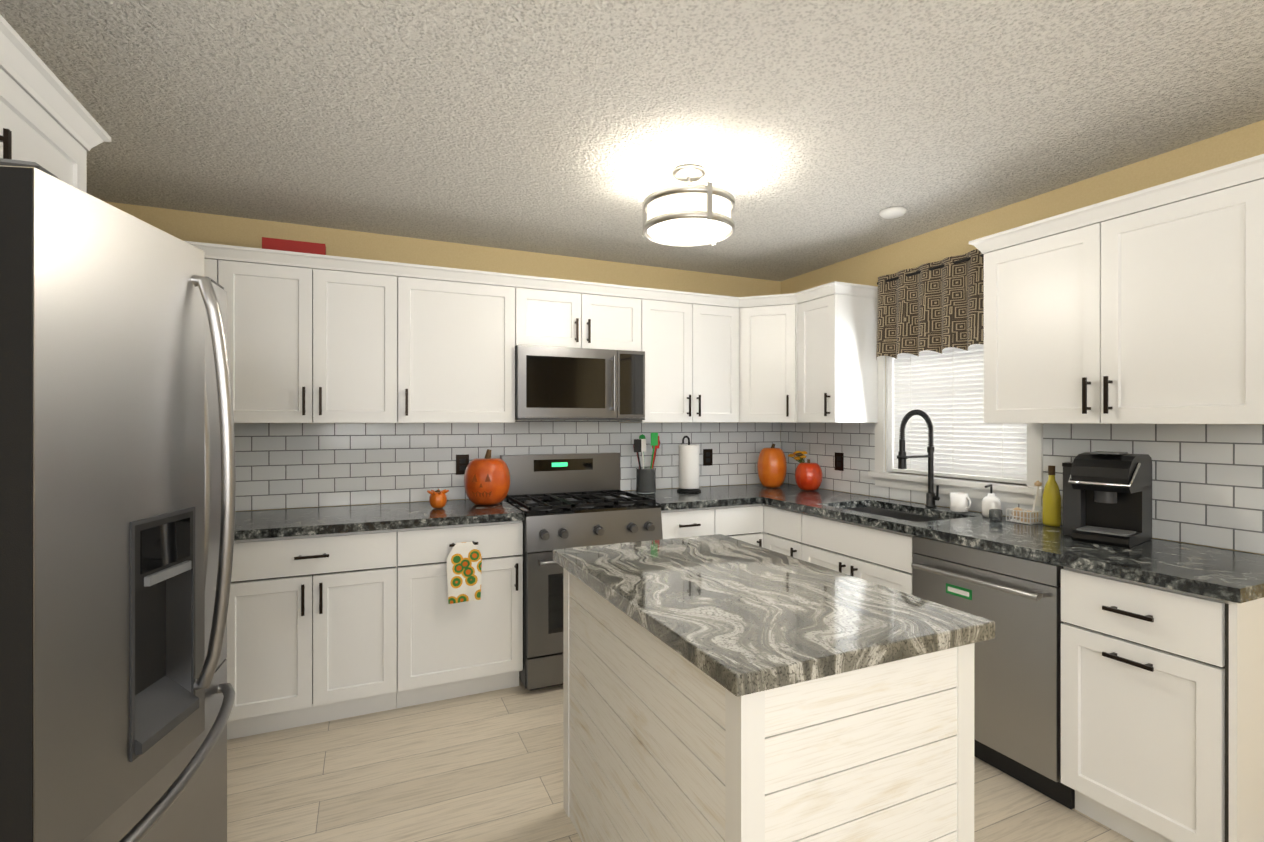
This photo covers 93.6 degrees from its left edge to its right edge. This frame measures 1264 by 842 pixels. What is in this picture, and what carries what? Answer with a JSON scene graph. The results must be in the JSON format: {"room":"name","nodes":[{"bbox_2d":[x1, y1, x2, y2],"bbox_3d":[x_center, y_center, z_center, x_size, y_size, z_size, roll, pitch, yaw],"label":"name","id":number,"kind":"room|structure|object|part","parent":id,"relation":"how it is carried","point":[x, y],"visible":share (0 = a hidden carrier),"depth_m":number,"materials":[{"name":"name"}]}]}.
{"room":"kitchen","nodes":[
{"label":"kitchen","id":0,"kind":"room"},
{"bbox_2d":[104,201,780,511],"bbox_3d":[-0.798,0.170,3.639,4.370,2.420,0.120,0,0,-24],"label":"wall","id":1,"kind":"structure","parent":0,"point":[209,228],"depth_m":3.43,"materials":[{"name":"paint"}]},
{"bbox_2d":[204,259,218,283],"bbox_3d":[-2.270,-0.362,2.718,0.686,0.745,0.350,0,0,-24],"label":"upper cabinet","id":2,"kind":"object","parent":1,"relation":"attached to","point":[211,268],"visible":0.1,"depth_m":2.69,"materials":[{"name":"white wood"}]},
{"bbox_2d":[219,260,396,422],"bbox_3d":[-1.601,-0.362,2.999,0.760,0.745,0.386,0,0,-24],"label":"upper cabinet","id":3,"kind":"object","parent":1,"relation":"attached to","point":[307,345],"visible":0.94,"depth_m":2.85,"materials":[{"name":"white wood"}]},
{"bbox_2d":[262,237,325,254],"bbox_3d":[-1.661,-0.808,2.925,0.270,0.143,0.070,0,0,-24],"label":"box","id":4,"kind":"object","parent":3,"relation":"on","point":[293,246],"visible":0.36,"depth_m":2.89,"materials":[{"name":"red cardboard"}]},
{"bbox_2d":[397,277,514,422],"bbox_3d":[-0.979,-0.363,3.278,0.601,0.745,0.386,0,0,-24],"label":"upper cabinet","id":5,"kind":"object","parent":1,"relation":"attached to","point":[455,352],"visible":0.98,"depth_m":3.13,"materials":[{"name":"white wood"}]},
{"bbox_2d":[234,420,780,510],"bbox_3d":[-0.766,0.334,3.583,4.102,0.692,0.007,0,0,-24],"label":"tile backsplash","id":6,"kind":"structure","parent":1,"relation":"attached to","point":[287,465],"depth_m":3.39,"materials":[{"name":"white tile"}]},
{"bbox_2d":[456,454,468,474],"bbox_3d":[-0.992,0.255,3.473,0.074,0.116,0.007,0,0,-24],"label":"electrical outlet","id":7,"kind":"object","parent":6,"relation":"attached to","point":[462,462],"visible":0.88,"depth_m":3.47,"materials":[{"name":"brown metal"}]},
{"bbox_2d":[703,449,712,465],"bbox_3d":[0.532,0.254,4.157,0.074,0.116,0.007,0,0,-24],"label":"electrical outlet","id":8,"kind":"object","parent":6,"relation":"attached to","point":[707,457],"visible":1,"depth_m":4.15,"materials":[{"name":"brown plastic"}]},
{"bbox_2d":[515,288,640,350],"bbox_3d":[-0.354,-0.575,3.558,0.763,0.320,0.386,0,0,-24],"label":"upper cabinet","id":9,"kind":"object","parent":1,"relation":"attached to","point":[559,319],"visible":0.88,"depth_m":3.40,"materials":[{"name":"white wood"}]},
{"bbox_2d":[515,345,644,419],"bbox_3d":[-0.341,-0.210,3.529,0.761,0.407,0.450,0,0,-24],"label":"microwave","id":10,"kind":"object","parent":9,"relation":"attached to","point":[560,383],"visible":0.94,"depth_m":3.35,"materials":[{"name":"grey metal"}]},
{"bbox_2d":[619,299,738,422],"bbox_3d":[0.314,-0.363,3.858,0.698,0.745,0.386,0,0,-24],"label":"upper cabinet","id":11,"kind":"object","parent":1,"relation":"attached to","point":[691,363],"visible":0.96,"depth_m":3.71,"materials":[{"name":"white wood"}]},
{"bbox_2d":[761,504,765,547],"bbox_3d":[0.956,0.888,4.025,0.610,0.773,0.610,0,0,-24],"label":"base cabinet","id":12,"kind":"object","parent":1,"relation":"attached to","point":[763,505],"depth_m":3.62,"materials":[{"name":"white wood"}]},
{"bbox_2d":[739,304,799,422],"bbox_3d":[0.957,-0.363,4.025,0.608,0.745,0.608,0,0,-24],"label":"upper cabinet","id":13,"kind":"object","parent":1,"relation":"attached to","point":[768,363],"visible":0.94,"depth_m":3.79,"materials":[{"name":"white wood"}]},
{"bbox_2d":[185,241,877,307],"bbox_3d":[-0.507,-0.766,2.990,4.126,0.059,0.658,0,0,-24],"label":"crown molding","id":14,"kind":"structure","parent":13,"relation":"attached to","point":[218,252],"depth_m":3.21,"materials":[{"name":"white wood"}]},
{"bbox_2d":[0,0,1263,281],"bbox_3d":[0.636,-1.069,0.446,4.370,0.060,7.120,0,0,-24],"label":"ceiling","id":15,"kind":"structure","parent":0,"point":[812,134],"depth_m":1.97,"materials":[{"name":"white paint"}]},
{"bbox_2d":[642,165,734,246],"bbox_3d":[0.238,-0.898,2.467,0.378,0.279,0.383,0,0,-24],"label":"ceiling light fixture","id":16,"kind":"object","parent":15,"relation":"attached to","point":[688,215],"visible":1,"depth_m":2.36,"materials":[{"name":"white glass"}]},
{"bbox_2d":[879,206,906,218],"bbox_3d":[1.290,-1.026,2.932,0.124,0.024,0.124,0,0,-24],"label":"smoke detector","id":17,"kind":"object","parent":15,"relation":"attached to","point":[892,212],"visible":1,"depth_m":2.90,"materials":[{"name":"white plastic"}]},
{"bbox_2d":[227,679,1133,841],"bbox_3d":[0.636,1.411,0.447,4.370,0.060,7.120,0,0,-24],"label":"floor","id":18,"kind":"structure","parent":0,"point":[484,767],"depth_m":2.25,"materials":[{"name":"beige wood"}]},
{"bbox_2d":[0,158,235,841],"bbox_3d":[-1.357,0.487,1.226,0.958,1.787,0.919,0,0,-19],"label":"refrigerator","id":19,"kind":"object","parent":18,"relation":"on","point":[117,495],"visible":1,"depth_m":1.05,"materials":[{"name":"silver metal"}]},
{"bbox_2d":[225,529,396,739],"bbox_3d":[-1.532,0.941,2.888,0.696,0.878,0.646,0,0,-24],"label":"base cabinet","id":20,"kind":"object","parent":18,"relation":"on","point":[311,629],"visible":0.9,"depth_m":2.63,"materials":[{"name":"white wood"}]},
{"bbox_2d":[396,520,522,707],"bbox_3d":[-0.941,0.941,3.153,0.594,0.878,0.646,0,0,-24],"label":"base cabinet","id":21,"kind":"object","parent":18,"relation":"on","point":[445,650],"visible":0.85,"depth_m":2.89,"materials":[{"name":"white wood"}]},
{"bbox_2d":[234,499,524,539],"bbox_3d":[-1.596,0.480,2.860,2.031,0.040,0.626,0,0,-24],"label":"countertop","id":22,"kind":"structure","parent":21,"relation":"on","point":[257,524],"depth_m":2.86,"materials":[{"name":"grey stone"}]},
{"bbox_2d":[427,489,448,508],"bbox_3d":[-1.019,0.410,3.123,0.110,0.096,0.111,0,0,-24],"label":"pumpkin","id":23,"kind":"object","parent":22,"relation":"on","point":[438,499],"visible":1,"depth_m":3.09,"materials":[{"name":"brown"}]},
{"bbox_2d":[464,449,509,504],"bbox_3d":[-0.799,0.307,3.275,0.246,0.302,0.253,0,0,-24],"label":"pumpkin","id":24,"kind":"object","parent":22,"relation":"on","point":[487,480],"visible":1,"depth_m":3.19,"materials":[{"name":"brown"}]},
{"bbox_2d":[446,542,481,603],"bbox_3d":[-0.809,0.727,2.859,0.166,0.286,0.028,0,0,-24],"label":"dish towel","id":25,"kind":"object","parent":21,"relation":"hanging from","point":[464,563],"visible":0.98,"depth_m":2.85,"materials":[{"name":"fabric"}]},
{"bbox_2d":[500,452,662,690],"bbox_3d":[-0.300,0.792,3.388,0.756,1.175,0.722,0,0,-24],"label":"range","id":26,"kind":"object","parent":18,"relation":"on","point":[568,500],"visible":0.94,"depth_m":3.12,"materials":[{"name":"grey metal"}]},
{"bbox_2d":[661,507,714,538],"bbox_3d":[0.199,0.941,3.665,0.370,0.878,0.646,0,0,-24],"label":"base cabinet","id":27,"kind":"object","parent":18,"relation":"on","point":[679,523],"visible":0.21,"depth_m":3.40,"materials":[{"name":"white wood"}]},
{"bbox_2d":[713,504,762,546],"bbox_3d":[0.527,0.941,3.812,0.344,0.878,0.646,0,0,-24],"label":"base cabinet","id":28,"kind":"object","parent":18,"relation":"on","point":[744,523],"visible":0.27,"depth_m":3.56,"materials":[{"name":"white wood"}]},
{"bbox_2d":[625,486,761,510],"bbox_3d":[0.340,0.480,3.729,0.685,0.040,0.626,0,0,-24],"label":"countertop","id":29,"kind":"structure","parent":28,"relation":"on","point":[669,499],"depth_m":3.57,"materials":[{"name":"grey stone"}]},
{"bbox_2d":[633,433,659,494],"bbox_3d":[0.096,0.265,3.741,0.219,0.385,0.136,0,0,-24],"label":"utensil crock","id":30,"kind":"object","parent":29,"relation":"on","point":[645,480],"visible":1,"depth_m":3.69,"materials":[{"name":"grey ceramic"}]},
{"bbox_2d":[677,436,700,492],"bbox_3d":[0.370,0.276,3.857,0.156,0.362,0.156,0,0,-24],"label":"paper towel holder","id":31,"kind":"object","parent":29,"relation":"on","point":[688,468],"visible":1,"depth_m":3.80,"materials":[{"name":"black"}]},
{"bbox_2d":[563,568,973,841],"bbox_3d":[0.276,0.942,1.748,0.648,0.878,1.098,0,0,-24],"label":"kitchen island","id":32,"kind":"object","parent":18,"relation":"on","point":[663,741],"visible":0.62,"depth_m":1.31,"materials":[{"name":"white wood"}]},
{"bbox_2d":[553,534,994,696],"bbox_3d":[0.276,0.481,1.748,0.710,0.040,1.160,0,0,-24],"label":"island countertop","id":33,"kind":"structure","parent":32,"relation":"on","point":[736,617],"depth_m":1.44,"materials":[{"name":"stone"}]},
{"bbox_2d":[764,504,804,559],"bbox_3d":[1.136,0.941,3.580,0.646,0.878,0.344,0,0,-24],"label":"base cabinet","id":34,"kind":"object","parent":18,"relation":"on","point":[783,530],"visible":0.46,"depth_m":3.45,"materials":[{"name":"white wood"}]},
{"bbox_2d":[802,507,945,594],"bbox_3d":[1.357,0.941,3.087,0.646,0.878,0.733,0,0,-24],"label":"base cabinet","id":35,"kind":"object","parent":18,"relation":"on","point":[881,556],"visible":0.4,"depth_m":2.94,"materials":[{"name":"white wood"}]},
{"bbox_2d":[710,483,1263,602],"bbox_3d":[1.383,0.480,3.020,0.637,0.040,2.774,0,0,-24],"label":"countertop","id":36,"kind":"structure","parent":35,"relation":"on","point":[1228,575],"depth_m":2.19,"materials":[{"name":"grey stone"}]},
{"bbox_2d":[757,444,786,487],"bbox_3d":[0.967,0.306,4.103,0.196,0.302,0.196,0,0,-24],"label":"pumpkin","id":37,"kind":"object","parent":36,"relation":"on","point":[771,466],"visible":1,"depth_m":4.03,"materials":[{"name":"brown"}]},
{"bbox_2d":[788,451,821,490],"bbox_3d":[1.155,0.329,3.954,0.181,0.258,0.230,0,0,-24],"label":"pumpkin","id":38,"kind":"object","parent":36,"relation":"on","point":[808,475],"visible":1,"depth_m":3.88,"materials":[{"name":"orange plant"}]},
{"bbox_2d":[848,507,944,521],"bbox_3d":[1.345,0.609,3.078,0.408,0.214,0.668,0,0,-24],"label":"sink basin","id":39,"kind":"object","parent":36,"relation":"in","point":[877,511],"depth_m":3.30,"materials":[{"name":"silver metal"}]},
{"bbox_2d":[897,409,939,507],"bbox_3d":[1.506,0.198,3.112,0.265,0.520,0.084,0,0,-24],"label":"faucet","id":40,"kind":"object","parent":36,"relation":"on","point":[931,497],"visible":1,"depth_m":3.14,"materials":[{"name":"black metal"}]},
{"bbox_2d":[950,492,971,511],"bbox_3d":[1.665,0.412,2.999,0.082,0.092,0.108,0,0,-24],"label":"mug","id":41,"kind":"object","parent":36,"relation":"on","point":[958,501],"visible":1,"depth_m":2.98,"materials":[{"name":"white ceramic"}]},
{"bbox_2d":[982,484,1000,516],"bbox_3d":[1.720,0.380,2.840,0.081,0.156,0.080,0,0,-24],"label":"soap dispenser","id":42,"kind":"object","parent":36,"relation":"on","point":[991,500],"visible":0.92,"depth_m":2.82,"materials":[{"name":"white ceramic"}]},
{"bbox_2d":[989,509,1002,520],"bbox_3d":[1.675,0.433,2.733,0.056,0.050,0.055,0,0,-24],"label":"glass votive","id":43,"kind":"object","parent":36,"relation":"on","point":[995,514],"visible":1,"depth_m":2.71,"materials":[{"name":"grey"}]},
{"bbox_2d":[1006,481,1041,524],"bbox_3d":[1.778,0.362,2.687,0.084,0.193,0.122,0,0,-24],"label":"basket","id":44,"kind":"object","parent":36,"relation":"on","point":[1019,515],"visible":1,"depth_m":2.66,"materials":[{"name":"white"}]},
{"bbox_2d":[1042,465,1060,526],"bbox_3d":[1.842,0.327,2.605,0.050,0.262,0.071,0,0,-24],"label":"dish soap bottle","id":45,"kind":"object","parent":36,"relation":"on","point":[1051,505],"visible":1,"depth_m":2.59,"materials":[{"name":"yellow plastic"}]},
{"bbox_2d":[1062,451,1151,547],"bbox_3d":[1.836,0.289,2.314,0.303,0.339,0.250,0,0,-36],"label":"coffee maker","id":46,"kind":"object","parent":36,"relation":"on","point":[1107,498],"visible":1,"depth_m":2.26,"materials":[{"name":"black plastic"}]},
{"bbox_2d":[911,536,1074,808],"bbox_3d":[1.614,0.941,2.464,0.649,0.878,0.606,0,0,-24],"label":"dishwasher","id":47,"kind":"object","parent":18,"relation":"on","point":[1017,692],"visible":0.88,"depth_m":2.23,"materials":[{"name":"grey metal"}]},
{"bbox_2d":[1061,567,1263,841],"bbox_3d":[1.856,0.942,1.976,0.646,0.878,0.475,0,0,-24],"label":"base cabinet","id":48,"kind":"object","parent":18,"relation":"on","point":[1144,712],"depth_m":1.81,"materials":[{"name":"white wood"}]},
{"bbox_3d":[1.959,0.942,1.779,0.620,0.878,0.030,0,0,-24],"label":"base cabinet end panel","id":49,"kind":"part","parent":48,"relation":"part of","materials":[{"name":"white wood"}]},
{"bbox_2d":[781,120,1263,554],"bbox_3d":[2.574,0.171,1.317,0.120,2.420,6.880,0,0,-24],"label":"wall","id":50,"kind":"structure","parent":0,"point":[1217,151],"depth_m":2.74,"materials":[{"name":"paint"}]},
{"bbox_2d":[798,294,877,422],"bbox_3d":[1.250,-0.363,3.642,0.386,0.745,0.328,0,0,-24],"label":"upper cabinet","id":51,"kind":"object","parent":50,"relation":"attached to","point":[837,364],"visible":0.98,"depth_m":3.52,"materials":[{"name":"white wood"}]},
{"bbox_2d":[868,356,1043,506],"bbox_3d":[1.710,-0.138,3.165,0.162,1.055,1.010,0,0,-24],"label":"window","id":52,"kind":"structure","parent":50,"relation":"in","point":[1016,493],"depth_m":3.22,"materials":[{"name":"white wood"}]},
{"bbox_2d":[876,249,983,359],"bbox_3d":[1.602,-0.599,3.127,0.068,0.492,0.800,0,0,-24],"label":"valance curtain","id":53,"kind":"object","parent":52,"relation":"hanging from","point":[938,306],"visible":0.77,"depth_m":3.16,"materials":[{"name":"fabric"}]},
{"bbox_2d":[892,344,1026,483],"bbox_3d":[1.725,-0.143,3.171,0.040,0.888,0.808,0,0,-24],"label":"window blinds","id":54,"kind":"object","parent":52,"relation":"attached to","point":[944,390],"visible":0.54,"depth_m":3.17,"materials":[{"name":"white plastic"}]},
{"bbox_2d":[781,423,1263,553],"bbox_3d":[1.750,0.235,2.996,0.007,0.446,3.120,0,0,-24],"label":"tile backsplash","id":55,"kind":"structure","parent":50,"relation":"attached to","point":[1207,484],"depth_m":2.29,"materials":[{"name":"white tile"}]},
{"bbox_2d":[835,452,843,470],"bbox_3d":[1.349,0.265,3.869,0.007,0.116,0.074,0,0,-24],"label":"outlet","id":56,"kind":"object","parent":55,"relation":"attached to","point":[839,461],"visible":1,"depth_m":3.86,"materials":[{"name":"brown plastic"}]},
{"bbox_2d":[969,154,1263,423],"bbox_3d":[1.871,-0.392,2.256,0.390,0.805,0.990,0,0,-24],"label":"upper cabinet","id":57,"kind":"object","parent":50,"relation":"attached to","point":[1153,316],"depth_m":2.09,"materials":[{"name":"white wood"}]},
{"bbox_3d":[-1.303,0.172,-0.424,0.120,2.420,6.880,0,0,-24],"label":"wall","id":58,"kind":"structure","parent":0,"visible":0},
{"bbox_2d":[0,14,110,192],"bbox_3d":[-1.531,-0.607,1.029,0.650,0.375,1.100,0,0,-24],"label":"upper cabinet","id":59,"kind":"object","parent":58,"relation":"attached to","point":[31,130],"depth_m":1.37,"materials":[{"name":"white wood"}]}
]}

